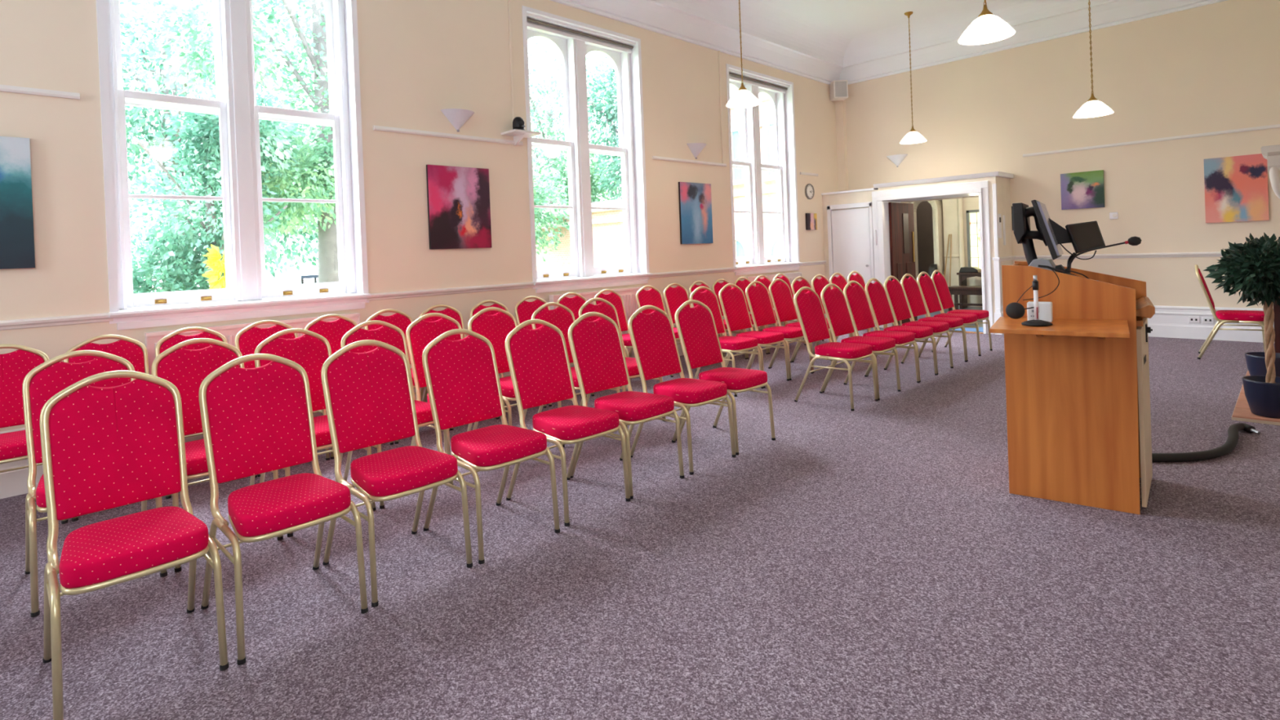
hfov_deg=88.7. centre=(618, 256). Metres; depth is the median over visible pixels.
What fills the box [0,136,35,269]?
canvas painting
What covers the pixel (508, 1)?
trim
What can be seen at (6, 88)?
trim
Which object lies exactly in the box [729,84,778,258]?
window glass
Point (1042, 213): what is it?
monitor
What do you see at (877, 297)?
banquet chair
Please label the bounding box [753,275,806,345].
banquet chair
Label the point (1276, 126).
trim
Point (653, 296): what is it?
banquet chair
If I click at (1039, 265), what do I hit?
stick
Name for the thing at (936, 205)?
trim
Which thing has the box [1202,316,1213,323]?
wall socket
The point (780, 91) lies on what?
window
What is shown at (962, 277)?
table
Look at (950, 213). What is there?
wall
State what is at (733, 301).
banquet chair
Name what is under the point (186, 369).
banquet chair
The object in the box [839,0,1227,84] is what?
ceiling
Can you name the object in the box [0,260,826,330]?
trim
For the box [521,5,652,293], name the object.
window
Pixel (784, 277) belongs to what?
banquet chair
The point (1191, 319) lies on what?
wall socket
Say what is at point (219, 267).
shrub
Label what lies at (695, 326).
banquet chair
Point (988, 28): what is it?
pendant lamp
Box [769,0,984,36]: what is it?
ceiling
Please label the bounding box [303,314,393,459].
banquet chair
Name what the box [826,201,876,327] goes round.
door
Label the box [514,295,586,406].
banquet chair
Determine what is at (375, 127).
trim
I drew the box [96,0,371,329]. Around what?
window
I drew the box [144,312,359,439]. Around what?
radiator
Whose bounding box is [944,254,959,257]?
trim
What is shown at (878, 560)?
floor
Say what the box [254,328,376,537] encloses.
banquet chair
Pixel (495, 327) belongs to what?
banquet chair
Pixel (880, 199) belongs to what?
trim
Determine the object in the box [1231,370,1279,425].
wooden board
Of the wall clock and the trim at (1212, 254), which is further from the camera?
the wall clock
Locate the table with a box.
[956,271,981,309]
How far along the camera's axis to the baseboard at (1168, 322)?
8.12 m
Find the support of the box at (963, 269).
on the table
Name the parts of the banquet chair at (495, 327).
leg, frame, backrest, leg, seat, seat frame, leg, leg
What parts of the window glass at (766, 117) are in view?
pane, pane, pane, pane, pane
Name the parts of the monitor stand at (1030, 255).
arm, arm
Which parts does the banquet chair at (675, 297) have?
frame, backrest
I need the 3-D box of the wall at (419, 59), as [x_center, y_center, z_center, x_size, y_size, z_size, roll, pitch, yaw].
[-1.367,-0.974,6.601,15.060,4.650,0.340,-3,1,-44]
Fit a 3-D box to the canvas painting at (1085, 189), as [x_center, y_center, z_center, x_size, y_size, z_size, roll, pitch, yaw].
[6.303,-0.907,8.903,0.028,0.495,0.485,-3,1,-44]
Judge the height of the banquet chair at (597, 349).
0.987 m
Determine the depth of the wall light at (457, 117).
6.14 m
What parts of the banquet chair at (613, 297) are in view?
frame, backrest, seat, leg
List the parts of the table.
leg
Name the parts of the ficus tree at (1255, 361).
pot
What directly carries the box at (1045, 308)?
on the lectern
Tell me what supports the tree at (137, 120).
on the ground
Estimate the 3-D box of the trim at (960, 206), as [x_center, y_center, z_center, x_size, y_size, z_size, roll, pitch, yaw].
[6.802,-0.485,13.000,0.120,2.950,0.120,-3,1,-44]
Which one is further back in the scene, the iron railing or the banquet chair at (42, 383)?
the iron railing
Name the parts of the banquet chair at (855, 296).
frame, backrest, leg, seat, seat frame, leg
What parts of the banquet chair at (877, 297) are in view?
frame, backrest, leg, seat, leg, seat frame, leg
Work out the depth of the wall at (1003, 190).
9.45 m
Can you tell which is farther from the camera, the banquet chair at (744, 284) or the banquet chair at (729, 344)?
the banquet chair at (744, 284)
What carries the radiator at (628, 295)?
attached to the wall at (419, 59)
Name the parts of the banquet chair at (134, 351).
backrest, frame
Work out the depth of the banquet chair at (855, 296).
6.29 m
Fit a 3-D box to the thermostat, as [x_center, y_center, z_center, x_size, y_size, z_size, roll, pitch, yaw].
[6.548,-0.547,8.660,0.045,0.090,0.090,-3,1,-44]
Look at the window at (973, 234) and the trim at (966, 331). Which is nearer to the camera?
the trim at (966, 331)
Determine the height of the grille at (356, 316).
0.025 m
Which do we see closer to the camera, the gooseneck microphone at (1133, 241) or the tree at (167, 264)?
the gooseneck microphone at (1133, 241)
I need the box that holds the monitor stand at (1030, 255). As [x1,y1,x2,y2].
[1022,206,1056,271]
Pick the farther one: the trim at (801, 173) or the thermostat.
the trim at (801, 173)
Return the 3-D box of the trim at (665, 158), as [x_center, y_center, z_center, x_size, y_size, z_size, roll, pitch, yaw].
[0.958,-1.253,8.595,1.490,0.040,0.026,-3,1,-44]
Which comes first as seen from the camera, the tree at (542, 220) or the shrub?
the shrub
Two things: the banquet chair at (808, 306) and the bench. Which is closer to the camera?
the banquet chair at (808, 306)
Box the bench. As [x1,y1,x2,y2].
[947,285,982,311]
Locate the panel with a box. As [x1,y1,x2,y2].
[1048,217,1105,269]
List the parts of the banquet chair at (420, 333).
frame, backrest, leg, leg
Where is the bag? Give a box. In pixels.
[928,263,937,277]
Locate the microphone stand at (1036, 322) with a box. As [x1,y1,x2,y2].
[1017,275,1052,326]
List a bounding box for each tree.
[119,0,318,292]
[119,0,338,283]
[128,82,306,293]
[528,37,622,206]
[532,152,569,262]
[586,51,622,200]
[1202,231,1279,418]
[1215,232,1279,377]
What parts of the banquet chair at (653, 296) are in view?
frame, backrest, seat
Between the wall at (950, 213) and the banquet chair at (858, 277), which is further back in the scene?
the wall at (950, 213)
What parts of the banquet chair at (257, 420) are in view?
leg, leg, backrest, frame, seat, seat frame, leg, leg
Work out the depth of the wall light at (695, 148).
8.58 m
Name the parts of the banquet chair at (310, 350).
leg, leg, frame, backrest, seat, seat frame, leg, leg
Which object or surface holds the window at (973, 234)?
in the wall at (950, 213)
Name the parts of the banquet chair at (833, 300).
leg, frame, backrest, leg, seat, leg, seat frame, leg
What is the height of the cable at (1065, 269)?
0.085 m
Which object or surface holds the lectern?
on the floor
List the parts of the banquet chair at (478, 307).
frame, backrest, leg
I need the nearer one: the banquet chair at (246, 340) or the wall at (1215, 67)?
the banquet chair at (246, 340)
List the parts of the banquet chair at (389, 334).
leg, backrest, frame, leg, seat, seat frame, leg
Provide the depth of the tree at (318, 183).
9.50 m
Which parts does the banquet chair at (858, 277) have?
backrest, frame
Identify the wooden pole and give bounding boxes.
[943,234,950,277]
[949,234,951,286]
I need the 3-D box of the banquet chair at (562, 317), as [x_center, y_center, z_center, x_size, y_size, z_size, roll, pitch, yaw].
[-0.325,0.838,4.881,0.451,0.987,0.553,-3,1,-44]
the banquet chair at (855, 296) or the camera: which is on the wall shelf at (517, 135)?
the camera
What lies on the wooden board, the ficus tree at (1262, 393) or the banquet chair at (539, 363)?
the ficus tree at (1262, 393)
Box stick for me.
[1038,264,1078,276]
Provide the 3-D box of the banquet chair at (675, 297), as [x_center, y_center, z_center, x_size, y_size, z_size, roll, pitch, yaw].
[0.855,0.784,7.595,0.451,0.962,0.553,-3,1,-43]
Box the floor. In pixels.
[0,306,1279,719]
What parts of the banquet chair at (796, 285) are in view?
leg, frame, backrest, leg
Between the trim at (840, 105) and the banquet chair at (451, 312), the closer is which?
the banquet chair at (451, 312)
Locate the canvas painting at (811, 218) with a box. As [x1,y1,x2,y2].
[805,213,817,230]
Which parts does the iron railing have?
rail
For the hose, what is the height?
0.067 m
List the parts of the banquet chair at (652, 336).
leg, frame, backrest, leg, leg, seat, seat frame, leg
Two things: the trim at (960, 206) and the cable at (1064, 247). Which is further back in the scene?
the trim at (960, 206)
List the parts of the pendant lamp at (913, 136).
chain, lamp shade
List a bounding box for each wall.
[0,0,838,431]
[822,176,1013,333]
[845,0,1279,308]
[915,200,933,276]
[942,196,982,306]
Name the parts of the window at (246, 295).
sash, sash, sill, sash, sash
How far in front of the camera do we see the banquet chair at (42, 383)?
2.95 m
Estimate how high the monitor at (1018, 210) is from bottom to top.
0.218 m
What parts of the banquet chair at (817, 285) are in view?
frame, backrest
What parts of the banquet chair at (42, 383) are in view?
leg, leg, seat, seat frame, frame, backrest, leg, leg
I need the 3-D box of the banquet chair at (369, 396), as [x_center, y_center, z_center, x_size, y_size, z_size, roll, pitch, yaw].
[-1.000,0.879,2.897,0.451,0.987,0.553,-3,1,-44]
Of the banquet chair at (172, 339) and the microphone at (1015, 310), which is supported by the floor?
the banquet chair at (172, 339)
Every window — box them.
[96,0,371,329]
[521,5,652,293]
[725,63,802,275]
[965,209,981,269]
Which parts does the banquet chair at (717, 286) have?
frame, backrest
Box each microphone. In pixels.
[1005,302,1034,319]
[1065,235,1142,273]
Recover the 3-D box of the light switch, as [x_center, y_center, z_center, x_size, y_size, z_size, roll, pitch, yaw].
[5.305,-0.430,9.128,0.144,0.331,0.016,-3,1,-44]
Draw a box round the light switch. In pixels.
[997,213,1001,238]
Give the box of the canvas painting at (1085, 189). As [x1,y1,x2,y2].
[1060,169,1104,209]
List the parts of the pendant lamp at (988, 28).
lamp shade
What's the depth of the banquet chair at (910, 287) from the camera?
7.25 m
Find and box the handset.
[874,230,876,245]
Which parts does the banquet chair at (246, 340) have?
frame, backrest, leg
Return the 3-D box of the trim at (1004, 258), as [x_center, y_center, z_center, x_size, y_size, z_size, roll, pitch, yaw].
[5.520,0.023,9.309,0.660,0.060,0.034,-3,1,-44]
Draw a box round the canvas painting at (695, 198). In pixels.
[678,182,713,244]
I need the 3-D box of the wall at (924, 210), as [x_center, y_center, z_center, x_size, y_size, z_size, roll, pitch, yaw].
[7.353,-0.543,14.616,0.100,3.000,1.800,-3,1,-44]
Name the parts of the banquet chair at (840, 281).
frame, backrest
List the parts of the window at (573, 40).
sash, sash, sill, sash, sash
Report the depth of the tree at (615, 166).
19.22 m
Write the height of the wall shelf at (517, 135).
0.112 m
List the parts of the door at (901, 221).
panel, push plate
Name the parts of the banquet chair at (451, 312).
leg, frame, backrest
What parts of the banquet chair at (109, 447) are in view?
leg, leg, backrest, frame, seat, seat frame, leg, leg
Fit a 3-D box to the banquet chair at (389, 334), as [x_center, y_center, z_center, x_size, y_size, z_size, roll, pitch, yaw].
[-1.340,0.884,3.907,0.451,0.987,0.553,-3,1,-44]
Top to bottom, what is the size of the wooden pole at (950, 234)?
1.454 m
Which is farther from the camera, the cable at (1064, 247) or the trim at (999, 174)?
the trim at (999, 174)
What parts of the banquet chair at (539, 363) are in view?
leg, backrest, frame, leg, leg, seat, seat frame, leg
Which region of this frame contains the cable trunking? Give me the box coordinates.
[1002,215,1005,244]
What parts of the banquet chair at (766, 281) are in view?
frame, backrest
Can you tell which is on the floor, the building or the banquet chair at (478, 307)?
the banquet chair at (478, 307)
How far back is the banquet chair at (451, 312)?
5.67 m
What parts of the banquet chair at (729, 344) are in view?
leg, backrest, frame, leg, leg, seat, seat frame, leg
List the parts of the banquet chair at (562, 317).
leg, frame, backrest, seat, leg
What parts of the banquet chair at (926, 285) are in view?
frame, backrest, leg, seat, leg, seat frame, leg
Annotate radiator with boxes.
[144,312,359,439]
[549,286,648,365]
[743,271,801,331]
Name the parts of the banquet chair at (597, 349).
leg, backrest, frame, leg, leg, seat, seat frame, leg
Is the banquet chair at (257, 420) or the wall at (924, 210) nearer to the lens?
the banquet chair at (257, 420)
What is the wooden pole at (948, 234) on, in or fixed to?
on the floor
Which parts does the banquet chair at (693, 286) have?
frame, backrest, leg, seat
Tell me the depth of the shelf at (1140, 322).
3.14 m
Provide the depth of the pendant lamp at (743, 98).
6.97 m
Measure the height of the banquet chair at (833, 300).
0.987 m
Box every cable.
[1022,266,1059,300]
[1058,242,1096,259]
[1063,269,1089,279]
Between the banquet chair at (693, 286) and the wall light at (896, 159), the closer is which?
the banquet chair at (693, 286)
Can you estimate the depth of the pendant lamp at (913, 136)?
9.48 m
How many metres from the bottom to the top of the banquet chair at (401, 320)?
0.962 m
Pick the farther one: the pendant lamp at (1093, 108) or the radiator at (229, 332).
the pendant lamp at (1093, 108)
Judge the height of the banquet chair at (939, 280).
0.987 m
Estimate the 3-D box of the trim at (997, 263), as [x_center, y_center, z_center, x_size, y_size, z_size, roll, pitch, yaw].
[5.268,0.029,9.117,0.090,2.100,0.090,-3,1,-44]
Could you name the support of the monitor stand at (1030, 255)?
on the lectern
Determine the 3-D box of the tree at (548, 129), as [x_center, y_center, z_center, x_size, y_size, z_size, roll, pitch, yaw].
[-2.325,-2.657,22.104,3.975,9.066,6.766,-2,0,-25]
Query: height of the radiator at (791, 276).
0.925 m
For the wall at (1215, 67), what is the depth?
8.61 m
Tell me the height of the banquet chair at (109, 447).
0.987 m
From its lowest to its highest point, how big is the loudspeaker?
0.300 m
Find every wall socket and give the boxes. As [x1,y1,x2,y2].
[1188,315,1199,323]
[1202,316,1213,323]
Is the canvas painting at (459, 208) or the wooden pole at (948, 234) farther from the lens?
the wooden pole at (948, 234)
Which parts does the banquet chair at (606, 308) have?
leg, backrest, frame, leg, seat, seat frame, leg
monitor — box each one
[1011,202,1031,244]
[1031,200,1063,259]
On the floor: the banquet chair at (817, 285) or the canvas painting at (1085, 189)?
the banquet chair at (817, 285)
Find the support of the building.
on the ground
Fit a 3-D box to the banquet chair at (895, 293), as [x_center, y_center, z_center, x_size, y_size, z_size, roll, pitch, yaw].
[3.146,0.690,6.895,0.451,0.987,0.553,-3,1,-44]
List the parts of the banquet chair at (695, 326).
leg, frame, backrest, leg, seat, leg, seat frame, leg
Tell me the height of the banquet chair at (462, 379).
0.987 m
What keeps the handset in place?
attached to the wall at (1003, 190)
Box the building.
[535,199,625,270]
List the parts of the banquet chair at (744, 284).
frame, backrest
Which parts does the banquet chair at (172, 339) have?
backrest, frame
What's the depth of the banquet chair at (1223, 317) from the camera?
6.75 m
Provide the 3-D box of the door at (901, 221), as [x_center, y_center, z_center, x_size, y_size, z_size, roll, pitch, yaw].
[4.633,0.097,10.643,0.870,1.950,0.053,-3,1,-44]
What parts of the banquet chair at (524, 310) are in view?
frame, backrest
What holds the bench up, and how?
on the floor
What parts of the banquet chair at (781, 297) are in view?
leg, frame, backrest, leg, seat, leg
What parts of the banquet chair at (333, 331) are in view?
frame, backrest, leg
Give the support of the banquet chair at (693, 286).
on the floor
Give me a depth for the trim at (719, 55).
9.06 m
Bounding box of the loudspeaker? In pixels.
[829,80,848,101]
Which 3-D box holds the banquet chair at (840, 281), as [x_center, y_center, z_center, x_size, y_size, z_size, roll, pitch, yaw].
[2.982,0.686,8.170,0.451,0.987,0.553,-3,1,-44]
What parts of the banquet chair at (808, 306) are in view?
leg, frame, backrest, leg, leg, seat, seat frame, leg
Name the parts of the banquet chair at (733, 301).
leg, frame, backrest, leg, seat, leg, seat frame, leg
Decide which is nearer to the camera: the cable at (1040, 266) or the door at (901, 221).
the cable at (1040, 266)
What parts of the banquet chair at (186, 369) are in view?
leg, seat, frame, seat frame, backrest, leg, leg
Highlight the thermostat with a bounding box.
[1109,212,1118,219]
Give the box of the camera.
[512,116,525,130]
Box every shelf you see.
[501,128,541,145]
[1136,315,1143,326]
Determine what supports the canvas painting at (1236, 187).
attached to the wall at (1215, 67)
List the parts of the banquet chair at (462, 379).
leg, backrest, frame, leg, seat, seat frame, leg, leg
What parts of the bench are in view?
leg, leg, seat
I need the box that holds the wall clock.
[804,183,814,199]
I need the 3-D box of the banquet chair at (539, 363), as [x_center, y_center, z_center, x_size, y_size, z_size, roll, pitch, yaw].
[-0.297,0.847,3.585,0.451,0.987,0.553,-3,1,-43]
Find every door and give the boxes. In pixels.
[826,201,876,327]
[888,202,917,325]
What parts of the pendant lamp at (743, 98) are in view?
chain, lamp shade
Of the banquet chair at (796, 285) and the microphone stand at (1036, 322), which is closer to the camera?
the microphone stand at (1036, 322)
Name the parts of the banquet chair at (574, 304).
frame, backrest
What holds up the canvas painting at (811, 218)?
attached to the wall at (419, 59)
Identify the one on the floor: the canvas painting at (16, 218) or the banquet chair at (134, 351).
the banquet chair at (134, 351)
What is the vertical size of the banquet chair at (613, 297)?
0.962 m
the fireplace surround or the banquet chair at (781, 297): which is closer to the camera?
the fireplace surround
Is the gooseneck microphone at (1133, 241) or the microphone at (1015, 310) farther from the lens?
the gooseneck microphone at (1133, 241)
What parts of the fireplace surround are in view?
cornice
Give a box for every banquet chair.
[0,343,67,524]
[22,350,167,617]
[40,370,229,719]
[63,334,171,521]
[151,337,283,572]
[155,326,257,478]
[198,353,368,665]
[235,320,329,476]
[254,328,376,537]
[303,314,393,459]
[320,339,472,607]
[340,320,453,508]
[364,308,449,444]
[405,312,472,453]
[418,304,499,430]
[422,328,559,564]
[467,306,564,447]
[469,299,546,416]
[505,319,631,526]
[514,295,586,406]
[531,302,623,431]
[556,292,594,395]
[568,311,684,499]
[578,297,665,427]
[593,288,659,383]
[627,305,736,475]
[635,285,697,377]
[663,283,723,370]
[674,299,775,455]
[688,280,746,360]
[689,286,764,396]
[711,278,768,359]
[718,283,789,387]
[733,276,786,354]
[745,280,813,380]
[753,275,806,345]
[768,278,832,373]
[773,273,823,341]
[791,276,851,366]
[793,286,878,410]
[811,274,869,355]
[820,283,900,399]
[829,272,885,339]
[843,280,919,390]
[847,271,902,329]
[864,278,937,382]
[884,275,953,373]
[900,273,967,361]
[916,271,981,361]
[931,270,992,351]
[1194,264,1265,359]
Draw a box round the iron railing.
[300,274,318,284]
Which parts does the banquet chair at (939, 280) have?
frame, backrest, leg, seat, seat frame, leg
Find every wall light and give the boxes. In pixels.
[440,108,474,132]
[686,142,706,159]
[886,154,907,167]
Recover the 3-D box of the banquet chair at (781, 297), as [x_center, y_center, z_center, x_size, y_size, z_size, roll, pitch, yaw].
[1.999,0.731,7.219,0.451,0.987,0.553,-3,1,-44]
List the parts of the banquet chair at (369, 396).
leg, leg, backrest, frame, seat, seat frame, leg, leg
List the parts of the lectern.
panel, cabinet door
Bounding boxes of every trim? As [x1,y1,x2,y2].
[0,84,79,99]
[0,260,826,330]
[373,125,523,145]
[507,0,515,119]
[550,0,853,84]
[652,155,726,166]
[718,50,724,163]
[800,172,817,176]
[821,171,1013,195]
[835,99,848,191]
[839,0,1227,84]
[871,180,993,333]
[908,200,944,280]
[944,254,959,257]
[957,198,964,268]
[961,331,983,333]
[992,183,1002,334]
[999,255,1014,261]
[1013,251,1222,259]
[1022,124,1279,156]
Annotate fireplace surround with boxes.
[1260,144,1279,353]
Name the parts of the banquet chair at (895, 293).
frame, backrest, leg, seat, leg, seat frame, leg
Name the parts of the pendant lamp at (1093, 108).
chain, lamp shade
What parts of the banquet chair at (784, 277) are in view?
frame, backrest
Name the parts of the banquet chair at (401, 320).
frame, backrest, seat, leg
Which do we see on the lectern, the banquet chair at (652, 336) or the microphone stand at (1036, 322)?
the microphone stand at (1036, 322)
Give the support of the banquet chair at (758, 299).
on the floor
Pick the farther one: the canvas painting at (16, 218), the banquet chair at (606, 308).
the banquet chair at (606, 308)
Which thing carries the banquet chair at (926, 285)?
on the floor
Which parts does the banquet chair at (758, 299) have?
leg, frame, backrest, leg, seat, leg, seat frame, leg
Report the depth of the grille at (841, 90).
11.02 m
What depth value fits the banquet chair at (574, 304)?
6.65 m
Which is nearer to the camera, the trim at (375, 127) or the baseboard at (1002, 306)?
the trim at (375, 127)
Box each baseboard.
[0,313,826,498]
[1000,305,1004,334]
[1147,305,1274,342]
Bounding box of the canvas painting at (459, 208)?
[426,164,491,248]
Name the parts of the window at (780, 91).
sash, sash, sill, sash, sash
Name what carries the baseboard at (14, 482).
attached to the wall at (419, 59)
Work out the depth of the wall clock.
10.65 m
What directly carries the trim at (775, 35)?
attached to the wall at (419, 59)
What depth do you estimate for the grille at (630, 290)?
7.32 m
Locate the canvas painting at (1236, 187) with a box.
[1203,153,1269,222]
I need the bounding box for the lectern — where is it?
[989,261,1155,514]
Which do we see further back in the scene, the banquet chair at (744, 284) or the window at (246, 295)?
the banquet chair at (744, 284)
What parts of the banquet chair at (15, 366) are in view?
seat, seat frame, backrest, frame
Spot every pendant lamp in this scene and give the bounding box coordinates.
[725,0,759,108]
[899,11,926,144]
[958,0,1015,44]
[1072,0,1114,118]
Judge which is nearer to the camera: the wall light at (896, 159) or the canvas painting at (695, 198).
the canvas painting at (695, 198)
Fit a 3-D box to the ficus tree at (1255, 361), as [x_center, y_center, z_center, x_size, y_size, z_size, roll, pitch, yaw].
[5.447,0.430,5.474,0.669,1.276,0.667,-2,0,16]
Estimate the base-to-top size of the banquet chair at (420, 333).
0.987 m
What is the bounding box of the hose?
[1151,422,1260,462]
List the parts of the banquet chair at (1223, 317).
backrest, leg, frame, leg, seat, leg, leg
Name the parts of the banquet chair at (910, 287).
frame, backrest, leg, seat, seat frame, leg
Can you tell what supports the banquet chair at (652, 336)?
on the floor
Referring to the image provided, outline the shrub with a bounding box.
[202,244,226,288]
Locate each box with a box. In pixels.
[959,266,981,272]
[1026,301,1053,322]
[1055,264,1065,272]
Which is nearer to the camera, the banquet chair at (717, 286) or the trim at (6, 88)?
the trim at (6, 88)
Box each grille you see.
[144,312,359,337]
[549,286,648,297]
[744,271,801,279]
[835,80,847,97]

